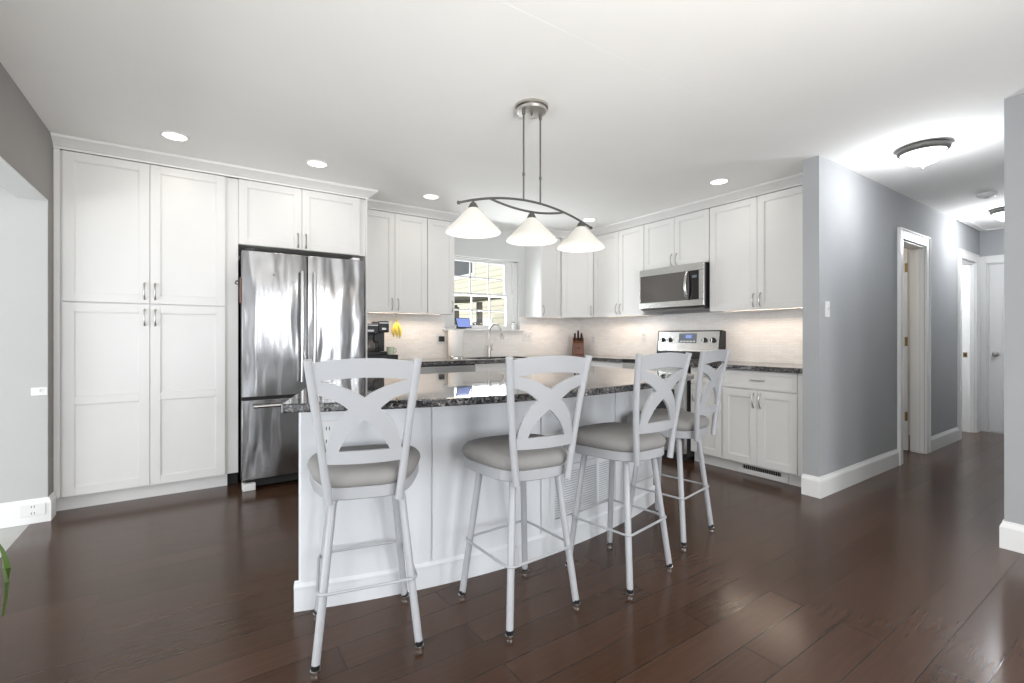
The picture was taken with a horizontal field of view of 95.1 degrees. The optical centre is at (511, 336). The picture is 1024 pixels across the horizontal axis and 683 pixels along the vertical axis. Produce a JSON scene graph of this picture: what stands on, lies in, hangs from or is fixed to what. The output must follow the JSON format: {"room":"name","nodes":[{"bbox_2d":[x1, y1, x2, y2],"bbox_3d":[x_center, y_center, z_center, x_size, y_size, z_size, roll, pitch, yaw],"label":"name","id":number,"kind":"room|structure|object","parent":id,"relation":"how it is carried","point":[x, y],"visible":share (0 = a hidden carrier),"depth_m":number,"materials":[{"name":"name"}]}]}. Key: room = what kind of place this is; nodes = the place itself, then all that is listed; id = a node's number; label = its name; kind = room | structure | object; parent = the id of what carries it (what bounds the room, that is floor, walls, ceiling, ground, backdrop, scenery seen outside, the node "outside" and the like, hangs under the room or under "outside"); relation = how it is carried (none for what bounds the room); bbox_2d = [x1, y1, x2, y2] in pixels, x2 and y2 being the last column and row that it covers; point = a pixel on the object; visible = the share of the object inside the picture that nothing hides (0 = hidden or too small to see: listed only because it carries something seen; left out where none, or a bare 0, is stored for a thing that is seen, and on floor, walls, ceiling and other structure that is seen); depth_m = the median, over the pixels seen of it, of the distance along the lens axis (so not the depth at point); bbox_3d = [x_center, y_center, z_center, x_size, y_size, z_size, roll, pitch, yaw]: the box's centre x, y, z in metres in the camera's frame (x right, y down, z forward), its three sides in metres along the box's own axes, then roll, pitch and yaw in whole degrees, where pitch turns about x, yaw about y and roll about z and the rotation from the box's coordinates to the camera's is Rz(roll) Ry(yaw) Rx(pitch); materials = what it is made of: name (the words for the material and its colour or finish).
{"room":"kitchen","nodes":[
{"label":"kitchen","id":0,"kind":"room"},
{"bbox_2d":[0,185,47,502],"bbox_3d":[-4.397,-0.072,2.068,3.437,2.445,0.245,0,0,-34],"label":"wall","id":1,"kind":"structure","parent":0,"point":[23,221],"depth_m":2.87,"materials":[{"name":"paint"}]},
{"bbox_2d":[0,492,55,528],"bbox_3d":[-4.346,1.076,2.011,3.456,0.148,0.126,0,0,-34],"label":"baseboard","id":2,"kind":"structure","parent":1,"relation":"attached to","point":[9,511],"depth_m":2.86,"materials":[{"name":"white wood"}]},
{"bbox_2d":[20,502,45,517],"bbox_3d":[-2.945,1.065,2.880,0.115,0.075,0.007,0,0,-34],"label":"outlet","id":3,"kind":"object","parent":1,"relation":"attached to","point":[35,509],"visible":1,"depth_m":2.88,"materials":[{"name":"white plastic"}]},
{"bbox_2d":[31,387,47,395],"bbox_3d":[-2.931,0.340,2.903,0.075,0.050,0.016,0,0,-34],"label":"light switch","id":4,"kind":"object","parent":1,"relation":"attached to","point":[38,391],"visible":1,"depth_m":2.91,"materials":[{"name":"white plastic"}]},
{"bbox_2d":[0,62,61,496],"bbox_3d":[-1.080,-0.072,0.114,0.140,2.445,8.200,0,0,-34],"label":"wall","id":5,"kind":"structure","parent":0,"point":[26,144],"depth_m":2.68,"materials":[{"name":"grey paint"}]},
{"bbox_2d":[0,156,47,200],"bbox_3d":[-1.491,-0.853,0.718,0.140,0.007,5.260,0,0,-34],"label":"ceiling","id":6,"kind":"structure","parent":5,"relation":"attached to","point":[11,180],"depth_m":2.61,"materials":[{"name":"paint"}]},
{"bbox_2d":[238,230,559,355],"bbox_3d":[-1.236,-0.072,5.038,5.400,2.445,0.130,0,0,-34],"label":"wall","id":7,"kind":"structure","parent":0,"point":[497,247],"depth_m":5.71,"materials":[{"name":"paint"}]},
{"bbox_2d":[50,132,460,221],"bbox_3d":[-1.680,-1.258,3.990,0.500,0.074,3.202,0,0,44],"label":"crown molding","id":8,"kind":"structure","parent":7,"relation":"attached to","point":[60,141],"depth_m":3.56,"materials":[{"name":"white paint"}]},
{"bbox_2d":[238,179,364,258],"bbox_3d":[-1.871,-0.969,4.130,0.976,0.505,0.658,0,0,-34],"label":"upper cabinet","id":9,"kind":"object","parent":7,"relation":"attached to","point":[272,218],"visible":0.99,"depth_m":3.86,"materials":[{"name":"white paint"}]},
{"bbox_2d":[367,209,426,314],"bbox_3d":[-1.243,-0.729,4.736,0.706,0.984,0.358,0,0,-34],"label":"upper cabinet","id":10,"kind":"object","parent":7,"relation":"attached to","point":[396,243],"visible":0.82,"depth_m":4.62,"materials":[{"name":"white paint"}]},
{"bbox_3d":[-1.199,-0.203,4.858,0.032,0.069,0.042,0,0,-34],"label":"hook","id":11,"kind":"object","parent":10,"relation":"attached to","visible":0},
{"bbox_2d":[392,318,401,338],"bbox_3d":[-1.188,-0.084,4.840,0.101,0.209,0.051,0,0,-34],"label":"banana bunch","id":12,"kind":"object","parent":11,"relation":"hanging from","point":[396,326],"visible":1,"depth_m":4.83,"materials":[{"name":"yellow food"}]},
{"bbox_2d":[419,218,453,315],"bbox_3d":[-0.821,-0.729,5.021,0.311,0.984,0.358,0,0,-34],"label":"upper cabinet","id":13,"kind":"object","parent":7,"relation":"attached to","point":[440,245],"visible":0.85,"depth_m":4.90,"materials":[{"name":"white paint"}]},
{"bbox_2d":[367,314,579,358],"bbox_3d":[-0.352,-0.007,5.552,3.100,0.486,0.010,0,0,-34],"label":"wall tile","id":14,"kind":"structure","parent":7,"relation":"attached to","point":[417,339],"depth_m":5.51,"materials":[{"name":"tile"}]},
{"bbox_2d":[436,334,441,343],"bbox_3d":[-0.811,0.025,5.231,0.070,0.115,0.007,0,0,-34],"label":"outlet","id":15,"kind":"object","parent":14,"relation":"attached to","point":[437,335],"visible":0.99,"depth_m":5.22,"materials":[{"name":"white plastic"}]},
{"bbox_2d":[439,336,447,343],"bbox_3d":[-0.739,0.003,5.244,0.160,0.158,0.052,0,0,-34],"label":"power adapter","id":16,"kind":"object","parent":14,"relation":"attached to","point":[441,338],"visible":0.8,"depth_m":5.20,"materials":[{"name":"black plastic"}]},
{"bbox_2d":[523,332,531,340],"bbox_3d":[0.193,-0.005,5.905,0.140,0.115,0.016,0,0,-34],"label":"light switch","id":17,"kind":"object","parent":14,"relation":"attached to","point":[527,336],"visible":1,"depth_m":5.91,"materials":[{"name":"white plastic"}]},
{"bbox_2d":[442,256,523,330],"bbox_3d":[-0.351,-0.501,5.604,1.100,0.867,0.185,0,0,-34],"label":"window","id":18,"kind":"structure","parent":7,"relation":"in","point":[509,279],"depth_m":5.75,"materials":[{"name":"white wood"}]},
{"bbox_2d":[455,318,471,328],"bbox_3d":[-0.571,-0.153,5.387,0.087,0.126,0.212,0,0,44],"label":"smart display","id":19,"kind":"object","parent":18,"relation":"on","point":[462,323],"visible":1,"depth_m":5.36,"materials":[{"name":"blue glass"}]},
{"bbox_2d":[525,238,559,317],"bbox_3d":[0.396,-0.729,5.845,0.315,0.984,0.358,0,0,-34],"label":"upper cabinet","id":20,"kind":"object","parent":7,"relation":"attached to","point":[542,263],"visible":0.82,"depth_m":5.74,"materials":[{"name":"white paint"}]},
{"bbox_2d":[548,238,598,318],"bbox_3d":[0.846,-0.729,5.997,0.592,0.984,0.609,0,0,-34],"label":"upper cabinet","id":21,"kind":"object","parent":7,"relation":"attached to","point":[576,268],"visible":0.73,"depth_m":5.78,"materials":[{"name":"white paint"}]},
{"bbox_2d":[547,172,802,237],"bbox_3d":[1.260,-1.258,4.749,0.669,0.074,3.148,0,0,-34],"label":"crown molding","id":22,"kind":"structure","parent":7,"relation":"attached to","point":[794,180],"depth_m":4.46,"materials":[{"name":"white paint"}]},
{"bbox_2d":[0,431,1023,682],"bbox_3d":[2.781,1.190,2.849,16.200,0.080,8.400,0,0,-34],"label":"floor","id":23,"kind":"structure","parent":0,"point":[899,574],"depth_m":2.05,"materials":[{"name":"brown wood"}]},
{"bbox_2d":[0,544,10,616],"bbox_3d":[-1.995,0.873,1.278,0.548,0.554,0.680,0,0,2],"label":"potted plant","id":24,"kind":"object","parent":23,"relation":"on","point":[6,568],"visible":1,"depth_m":1.59,"materials":[{"name":"green plant"}]},
{"bbox_2d":[53,148,227,510],"bbox_3d":[-2.733,-0.035,3.546,0.965,2.371,0.658,0,0,-34],"label":"pantry cabinet","id":25,"kind":"object","parent":23,"relation":"on","point":[140,250],"visible":1,"depth_m":3.27,"materials":[{"name":"white paint"}]},
{"bbox_2d":[227,177,237,483],"bbox_3d":[-2.316,-0.035,3.854,0.070,2.371,0.600,0,0,-34],"label":"surround panel","id":26,"kind":"object","parent":23,"relation":"on","point":[232,182],"visible":0.75,"depth_m":3.61,"materials":[{"name":"white paint"}]},
{"bbox_2d":[238,248,363,491],"bbox_3d":[-1.820,0.244,4.003,0.900,1.812,0.870,0,0,-34],"label":"refrigerator","id":27,"kind":"object","parent":23,"relation":"on","point":[293,309],"visible":0.75,"depth_m":3.62,"materials":[{"name":"grey metal"}]},
{"bbox_2d":[235,277,241,302],"bbox_3d":[-2.024,-0.345,3.460,0.047,0.190,0.024,0,0,-34],"label":"bottle opener","id":28,"kind":"object","parent":27,"relation":"attached to","point":[240,278],"visible":1,"depth_m":3.46,"materials":[{"name":"brown wood"}]},
{"bbox_2d":[303,358,423,676],"bbox_3d":[-0.550,0.611,1.791,0.438,1.079,0.519,0,0,-21],"label":"bar stool","id":29,"kind":"object","parent":23,"relation":"on","point":[337,473],"visible":1,"depth_m":1.62,"materials":[{"name":"white metal"}]},
{"bbox_2d":[307,444,419,487],"bbox_3d":[-0.572,0.487,1.830,0.437,0.078,0.420,0,0,-17],"label":"seat cushion","id":30,"kind":"object","parent":29,"relation":"on","point":[379,474],"depth_m":1.66,"materials":[{"name":"grey fabric"}]},
{"bbox_2d":[360,199,366,357],"bbox_3d":[-1.466,-0.035,4.418,0.016,2.371,0.618,0,0,-34],"label":"surround panel","id":31,"kind":"object","parent":23,"relation":"on","point":[364,259],"visible":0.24,"depth_m":4.16,"materials":[{"name":"white paint"}]},
{"bbox_2d":[420,364,474,373],"bbox_3d":[-0.789,0.716,4.837,0.600,0.868,0.644,0,0,-34],"label":"dishwasher","id":32,"kind":"object","parent":23,"relation":"on","point":[430,369],"visible":0.15,"depth_m":4.60,"materials":[{"name":"grey metal"}]},
{"bbox_2d":[429,364,472,365],"bbox_3d":[-0.807,0.666,4.864,0.600,0.768,0.580,0,0,-34],"label":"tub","id":33,"kind":"object","parent":32,"relation":"in","point":[456,364],"depth_m":4.62,"materials":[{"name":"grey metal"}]},
{"bbox_2d":[294,388,654,611],"bbox_3d":[-0.051,0.709,2.739,2.307,0.882,0.726,0,0,-34],"label":"kitchen island","id":34,"kind":"object","parent":23,"relation":"on","point":[439,498],"visible":0.48,"depth_m":2.17,"materials":[{"name":"white paint"}]},
{"bbox_2d":[322,420,336,448],"bbox_3d":[-0.783,0.418,1.992,0.088,0.120,0.006,0,0,-17],"label":"outlet","id":35,"kind":"object","parent":34,"relation":"attached to","point":[327,426],"visible":0.29,"depth_m":1.99,"materials":[{"name":"white plastic"}]},
{"bbox_2d":[281,366,693,412],"bbox_3d":[-0.007,0.252,2.612,2.414,0.032,1.215,0,0,-34],"label":"island countertop","id":36,"kind":"structure","parent":34,"relation":"on","point":[477,387],"depth_m":2.22,"materials":[{"name":"stone"}]},
{"bbox_2d":[549,457,613,526],"bbox_3d":[0.409,0.852,2.643,0.533,0.307,0.019,0,0,-40],"label":"return air grille","id":37,"kind":"object","parent":34,"relation":"attached to","point":[596,476],"visible":0.59,"depth_m":2.64,"materials":[{"name":"white metal"}]},
{"bbox_2d":[475,363,505,370],"bbox_3d":[-0.172,0.715,5.278,0.900,0.870,0.655,0,0,-34],"label":"base cabinet","id":38,"kind":"object","parent":23,"relation":"on","point":[490,366],"visible":0.06,"depth_m":4.89,"materials":[{"name":"white paint"}]},
{"bbox_2d":[458,355,591,639],"bbox_3d":[0.054,0.611,2.002,0.438,1.079,0.517,0,0,-30],"label":"bar stool","id":39,"kind":"object","parent":23,"relation":"on","point":[521,457],"visible":1,"depth_m":1.85,"materials":[{"name":"white metal"}]},
{"bbox_2d":[462,434,566,470],"bbox_3d":[0.027,0.487,2.038,0.437,0.078,0.420,0,0,-26],"label":"seat cushion","id":40,"kind":"object","parent":39,"relation":"on","point":[492,453],"depth_m":1.89,"materials":[{"name":"grey fabric"}]},
{"bbox_2d":[590,361,622,367],"bbox_3d":[1.228,0.713,5.409,0.618,0.874,0.748,0,0,-34],"label":"base cabinet","id":41,"kind":"object","parent":23,"relation":"on","point":[593,363],"visible":0.02,"depth_m":5.17,"materials":[{"name":"white paint"}]},
{"bbox_2d":[398,354,635,365],"bbox_3d":[0.031,0.255,4.975,3.087,0.038,1.372,0,0,-34],"label":"countertop","id":42,"kind":"structure","parent":41,"relation":"on","point":[605,358],"depth_m":5.00,"materials":[{"name":"stone"}]},
{"bbox_2d":[367,323,379,354],"bbox_3d":[-1.397,0.024,4.525,0.169,0.300,0.260,0,0,-34],"label":"coffee maker","id":43,"kind":"object","parent":42,"relation":"on","point":[372,328],"visible":0.56,"depth_m":4.44,"materials":[{"name":"black plastic"}]},
{"bbox_2d":[371,321,388,354],"bbox_3d":[-1.296,0.011,4.605,0.105,0.325,0.240,0,0,-34],"label":"coffee maker","id":44,"kind":"object","parent":42,"relation":"on","point":[383,326],"visible":0.78,"depth_m":4.57,"materials":[{"name":"black plastic"}]},
{"bbox_2d":[367,354,397,358],"bbox_3d":[-1.325,0.205,4.558,0.335,0.062,0.346,0,0,-34],"label":"pod drawer","id":45,"kind":"object","parent":42,"relation":"on","point":[394,356],"visible":0.2,"depth_m":4.44,"materials":[{"name":"black plastic"}]},
{"bbox_2d":[386,347,396,354],"bbox_3d":[-1.164,0.137,4.514,0.089,0.075,0.074,0,0,0],"label":"mug","id":46,"kind":"object","parent":42,"relation":"on","point":[390,350],"visible":1,"depth_m":4.49,"materials":[{"name":"ceramic"}]},
{"bbox_2d":[448,327,463,357],"bbox_3d":[-0.626,0.064,5.197,0.176,0.345,0.176,0,0,-34],"label":"paper towel holder","id":47,"kind":"object","parent":42,"relation":"on","point":[455,327],"visible":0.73,"depth_m":5.13,"materials":[{"name":"metal"}]},
{"bbox_2d":[448,330,462,355],"bbox_3d":[-0.626,0.071,5.197,0.168,0.284,0.168,0,0,-34],"label":"paper towel roll","id":48,"kind":"object","parent":47,"relation":"on","point":[455,337],"visible":1,"depth_m":5.12,"materials":[{"name":"white paper"}]},
{"bbox_2d":[486,323,503,356],"bbox_3d":[-0.184,0.040,5.458,0.230,0.392,0.105,0,0,30],"label":"faucet","id":49,"kind":"object","parent":42,"relation":"on","point":[489,347],"visible":1,"depth_m":5.46,"materials":[{"name":"silver metal"}]},
{"bbox_2d":[572,338,583,354],"bbox_3d":[0.869,0.125,6.152,0.144,0.223,0.146,0,0,6],"label":"knife block","id":50,"kind":"object","parent":42,"relation":"on","point":[578,346],"visible":0.98,"depth_m":6.10,"materials":[{"name":"brown wood"}]},
{"bbox_2d":[565,352,691,596],"bbox_3d":[0.564,0.611,2.300,0.438,1.079,0.517,0,0,-39],"label":"bar stool","id":51,"kind":"object","parent":23,"relation":"on","point":[641,440],"visible":0.94,"depth_m":2.16,"materials":[{"name":"white metal"}]},
{"bbox_2d":[576,422,665,451],"bbox_3d":[0.531,0.487,2.332,0.437,0.078,0.420,0,0,-35],"label":"seat cushion","id":52,"kind":"object","parent":51,"relation":"on","point":[609,436],"depth_m":2.20,"materials":[{"name":"grey fabric"}]},
{"bbox_2d":[622,330,725,460],"bbox_3d":[1.609,0.542,4.751,0.718,1.215,0.758,0,0,-34],"label":"stove","id":53,"kind":"object","parent":23,"relation":"on","point":[690,341],"visible":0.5,"depth_m":4.71,"materials":[{"name":"silver metal"}]},
{"bbox_2d":[622,358,698,362],"bbox_3d":[1.611,0.249,4.752,0.604,0.038,0.758,0,0,-34],"label":"cooktop","id":54,"kind":"object","parent":53,"relation":"in","point":[630,360],"depth_m":4.80,"materials":[{"name":"black glass"}]},
{"bbox_2d":[624,349,729,548],"bbox_3d":[0.973,0.611,2.774,0.437,1.079,0.514,0,0,-44],"label":"bar stool","id":55,"kind":"object","parent":23,"relation":"on","point":[690,425],"visible":0.73,"depth_m":2.63,"materials":[{"name":"white metal"}]},
{"bbox_2d":[627,409,709,430],"bbox_3d":[0.943,0.487,2.808,0.420,0.078,0.437,0,0,44],"label":"seat cushion","id":56,"kind":"object","parent":55,"relation":"on","point":[687,421],"depth_m":2.67,"materials":[{"name":"grey fabric"}]},
{"bbox_2d":[691,367,725,467],"bbox_3d":[1.957,0.713,4.334,0.620,0.874,0.312,0,0,-34],"label":"base cabinet","id":57,"kind":"object","parent":23,"relation":"on","point":[711,444],"visible":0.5,"depth_m":4.16,"materials":[{"name":"white paint"}]},
{"bbox_2d":[722,369,802,486],"bbox_3d":[2.236,0.713,3.922,0.620,0.874,0.681,0,0,-34],"label":"base cabinet","id":58,"kind":"object","parent":23,"relation":"on","point":[762,411],"visible":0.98,"depth_m":3.75,"materials":[{"name":"white paint"}]},
{"bbox_2d":[689,361,802,373],"bbox_3d":[2.145,0.255,4.050,0.623,0.038,0.991,0,0,-34],"label":"countertop","id":59,"kind":"structure","parent":58,"relation":"on","point":[737,365],"depth_m":3.85,"materials":[{"name":"stone"}]},
{"bbox_2d":[739,462,788,482],"bbox_3d":[2.042,1.100,3.815,0.010,0.080,0.400,0,0,-34],"label":"floor register","id":60,"kind":"object","parent":58,"relation":"attached to","point":[756,470],"visible":0.92,"depth_m":3.80,"materials":[{"name":"white plastic"}]},
{"bbox_2d":[0,0,1023,238],"bbox_3d":[4.206,-1.345,3.813,12.760,0.100,8.400,0,0,-34],"label":"ceiling","id":61,"kind":"structure","parent":0,"point":[404,100],"depth_m":2.46,"materials":[{"name":"white paint"}]},
{"bbox_2d":[159,131,189,141],"bbox_3d":[-2.175,-1.292,3.022,0.160,0.007,0.160,0,0,-34],"label":"recessed light","id":62,"kind":"object","parent":61,"relation":"in","point":[175,136],"visible":1,"depth_m":3.02,"materials":[{"name":"white glass"}]},
{"bbox_2d":[305,159,328,167],"bbox_3d":[-1.458,-1.292,3.503,0.160,0.007,0.160,0,0,-34],"label":"recessed light","id":63,"kind":"object","parent":61,"relation":"in","point":[314,163],"visible":1,"depth_m":3.49,"materials":[{"name":"white glass"}]},
{"bbox_2d":[422,194,439,198],"bbox_3d":[-0.748,-1.292,4.327,0.160,0.007,0.160,0,0,-34],"label":"recessed light","id":64,"kind":"object","parent":61,"relation":"in","point":[426,196],"visible":1,"depth_m":4.31,"materials":[{"name":"white glass"}]},
{"bbox_2d":[445,98,604,251],"bbox_3d":[0.109,-0.916,2.634,1.033,0.758,0.286,0,0,-34],"label":"pendant light","id":65,"kind":"object","parent":61,"relation":"hanging from","point":[472,223],"visible":1,"depth_m":2.59,"materials":[{"name":"white glass"}]},
{"bbox_2d":[582,218,595,221],"bbox_3d":[0.851,-1.292,5.176,0.160,0.007,0.160,0,0,-34],"label":"recessed light","id":66,"kind":"object","parent":61,"relation":"in","point":[584,219],"visible":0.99,"depth_m":5.16,"materials":[{"name":"white plastic"}]},
{"bbox_2d":[709,178,729,184],"bbox_3d":[1.727,-1.292,3.908,0.160,0.007,0.160,0,0,-34],"label":"recessed light","id":67,"kind":"object","parent":61,"relation":"in","point":[719,181],"visible":1,"depth_m":3.90,"materials":[{"name":"white glass"}]},
{"bbox_2d":[896,138,951,167],"bbox_3d":[2.806,-1.223,3.197,0.288,0.145,0.288,0,0,-34],"label":"ceiling light","id":68,"kind":"object","parent":61,"relation":"attached to","point":[921,153],"visible":1,"depth_m":3.12,"materials":[{"name":"white glass"}]},
{"bbox_2d":[959,215,1003,231],"bbox_3d":[5.577,-1.285,5.079,0.930,0.020,0.880,0,0,-34],"label":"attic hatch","id":69,"kind":"object","parent":61,"relation":"attached to","point":[988,222],"visible":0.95,"depth_m":5.30,"materials":[{"name":"white paint"}]},
{"bbox_2d":[976,191,997,198],"bbox_3d":[4.294,-1.276,4.235,0.144,0.038,0.144,0,0,-34],"label":"smoke detector","id":70,"kind":"object","parent":61,"relation":"attached to","point":[990,194],"visible":1,"depth_m":4.20,"materials":[{"name":"white plastic"}]},
{"bbox_2d":[979,195,994,198],"bbox_3d":[4.294,-1.260,4.235,0.103,0.005,0.103,0,0,-12],"label":"grille","id":71,"kind":"object","parent":70,"relation":"attached to","point":[980,196],"depth_m":4.23,"materials":[{"name":"white plastic"}]},
{"bbox_2d":[989,207,1003,220],"bbox_3d":[5.015,-1.223,4.723,0.288,0.145,0.288,0,0,-34],"label":"ceiling light","id":72,"kind":"object","parent":61,"relation":"attached to","point":[997,213],"visible":0.3,"depth_m":4.72,"materials":[{"name":"white glass"}]},
{"bbox_2d":[663,310,792,363],"bbox_3d":[1.865,-0.072,5.157,0.130,2.445,3.150,0,0,-34],"label":"wall","id":73,"kind":"structure","parent":0,"point":[704,311],"depth_m":5.01,"materials":[{"name":"grey paint"}]},
{"bbox_2d":[594,225,662,317],"bbox_3d":[1.335,-0.729,5.499,0.355,0.984,0.785,0,0,-34],"label":"upper cabinet","id":74,"kind":"object","parent":73,"relation":"attached to","point":[617,266],"visible":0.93,"depth_m":5.39,"materials":[{"name":"white paint"}]},
{"bbox_2d":[644,209,709,269],"bbox_3d":[1.774,-0.967,4.849,0.355,0.509,0.779,0,0,-34],"label":"upper cabinet","id":75,"kind":"object","parent":73,"relation":"attached to","point":[683,239],"visible":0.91,"depth_m":4.72,"materials":[{"name":"white paint"}]},
{"bbox_2d":[639,262,709,312],"bbox_3d":[1.725,-0.488,4.822,0.450,0.437,0.770,0,0,-34],"label":"microwave","id":76,"kind":"object","parent":75,"relation":"attached to","point":[686,287],"visible":0.94,"depth_m":4.67,"materials":[{"name":"silver metal"}]},
{"bbox_2d":[580,309,802,363],"bbox_3d":[1.809,-0.007,5.114,0.010,0.486,3.138,0,0,-34],"label":"tile","id":77,"kind":"structure","parent":73,"relation":"attached to","point":[757,336],"depth_m":4.64,"materials":[{"name":"tile"}]},
{"bbox_2d":[591,335,594,343],"bbox_3d":[1.074,0.040,6.185,0.007,0.115,0.070,0,0,-34],"label":"outlet","id":78,"kind":"object","parent":77,"relation":"attached to","point":[592,336],"visible":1,"depth_m":6.19,"materials":[{"name":"white plastic"}]},
{"bbox_2d":[641,332,645,341],"bbox_3d":[1.545,0.005,5.490,0.007,0.115,0.070,0,0,-34],"label":"outlet","id":79,"kind":"object","parent":77,"relation":"attached to","point":[643,334],"visible":1,"depth_m":5.49,"materials":[{"name":"white plastic"}]},
{"bbox_2d":[710,185,802,312],"bbox_3d":[2.266,-0.729,4.122,0.355,0.984,0.974,0,0,-34],"label":"upper cabinet","id":80,"kind":"object","parent":73,"relation":"attached to","point":[756,243],"visible":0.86,"depth_m":4.05,"materials":[{"name":"white paint"}]},
{"bbox_2d":[803,155,978,476],"bbox_3d":[3.971,-0.072,4.614,4.370,2.445,0.110,0,0,-34],"label":"wall","id":81,"kind":"structure","parent":0,"point":[851,220],"depth_m":3.75,"materials":[{"name":"grey paint"}]},
{"bbox_2d":[825,301,829,316],"bbox_3d":[2.300,-0.200,3.407,0.070,0.115,0.016,0,0,-34],"label":"light switch","id":82,"kind":"object","parent":81,"relation":"attached to","point":[827,303],"visible":1,"depth_m":3.40,"materials":[{"name":"white plastic"}]},
{"bbox_2d":[801,449,898,498],"bbox_3d":[2.784,1.076,3.802,1.526,0.148,0.128,0,0,-34],"label":"baseboard","id":83,"kind":"structure","parent":81,"relation":"attached to","point":[823,486],"depth_m":3.57,"materials":[{"name":"white wood"}]},
{"bbox_2d":[897,227,930,465],"bbox_3d":[3.767,0.085,4.460,0.830,2.130,0.136,0,0,-34],"label":"hall doorway","id":84,"kind":"structure","parent":81,"relation":"in","point":[916,251],"depth_m":4.60,"materials":[{"name":"white wood"}]},
{"bbox_2d":[903,250,908,449],"bbox_3d":[3.804,0.133,4.945,0.176,2.010,0.602,0,0,-34],"label":"door","id":85,"kind":"structure","parent":84,"relation":"attached to","point":[905,252],"depth_m":4.70,"materials":[{"name":"white paint"}]},
{"bbox_2d":[931,427,958,451],"bbox_3d":[4.549,1.076,4.929,0.980,0.148,0.016,0,0,-34],"label":"baseboard","id":86,"kind":"structure","parent":81,"relation":"attached to","point":[945,438],"depth_m":4.91,"materials":[{"name":"white wood"}]},
{"bbox_2d":[957,249,979,439],"bbox_3d":[5.266,0.085,5.475,0.810,2.130,0.136,0,0,-34],"label":"bedroom doorway","id":87,"kind":"structure","parent":81,"relation":"in","point":[968,273],"depth_m":5.62,"materials":[{"name":"white wood"}]},
{"bbox_2d":[903,248,909,434],"bbox_3d":[3.512,-0.072,5.426,2.100,2.445,1.750,0,0,-34],"label":"wall","id":88,"kind":"structure","parent":0,"point":[903,248],"depth_m":5.46,"materials":[{"name":"paint"}]},
{"bbox_2d":[979,229,1003,256],"bbox_3d":[6.057,-0.072,5.332,0.110,2.445,1.040,0,0,-34],"label":"wall","id":89,"kind":"structure","parent":0,"point":[991,243],"depth_m":5.64,"materials":[{"name":"grey paint"}]},
{"bbox_2d":[980,254,1003,431],"bbox_3d":[6.021,0.087,5.370,0.128,2.125,0.925,0,0,-34],"label":"end doorway","id":90,"kind":"structure","parent":89,"relation":"in","point":[985,261],"depth_m":5.68,"materials":[{"name":"white wood"}]},
{"bbox_2d":[989,263,1003,431],"bbox_3d":[6.005,0.133,5.378,0.176,2.010,0.745,0,0,-34],"label":"door","id":91,"kind":"structure","parent":90,"relation":"attached to","point":[996,271],"depth_m":5.62,"materials":[{"name":"white paint"}]},
{"bbox_2d":[1004,93,1023,524],"bbox_3d":[5.631,-0.072,2.127,4.410,2.445,4.010,0,0,-34],"label":"wall","id":92,"kind":"structure","parent":0,"point":[1014,105],"depth_m":2.52,"materials":[{"name":"grey paint"}]},
{"bbox_2d":[999,520,1023,553],"bbox_3d":[5.581,1.076,2.103,4.332,0.148,4.026,0,0,-34],"label":"baseboard","id":93,"kind":"structure","parent":92,"relation":"attached to","point":[1011,535],"depth_m":2.52,"materials":[{"name":"white wood"}]},
{"label":"outside","id":94,"kind":"structure","parent":0,"visible":0},
{"bbox_3d":[-2.094,2.400,13.798,16.000,0.100,14.800,0,0,-34],"label":"ground","id":95,"kind":"structure","parent":94,"visible":0},
{"bbox_2d":[454,296,500,324],"bbox_3d":[-1.413,0.720,10.696,1.750,3.260,1.600,0,0,-34],"label":"garden shed","id":96,"kind":"object","parent":95,"relation":"on","point":[457,299],"visible":0.15,"depth_m":10.38,"materials":[{"name":"grey wood"}]},
{"bbox_2d":[454,260,504,325],"bbox_3d":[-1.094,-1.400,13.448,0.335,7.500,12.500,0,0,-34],"label":"neighbor house","id":97,"kind":"structure","parent":95,"relation":"on","point":[461,268],"depth_m":12.83,"materials":[{"name":"beige"}]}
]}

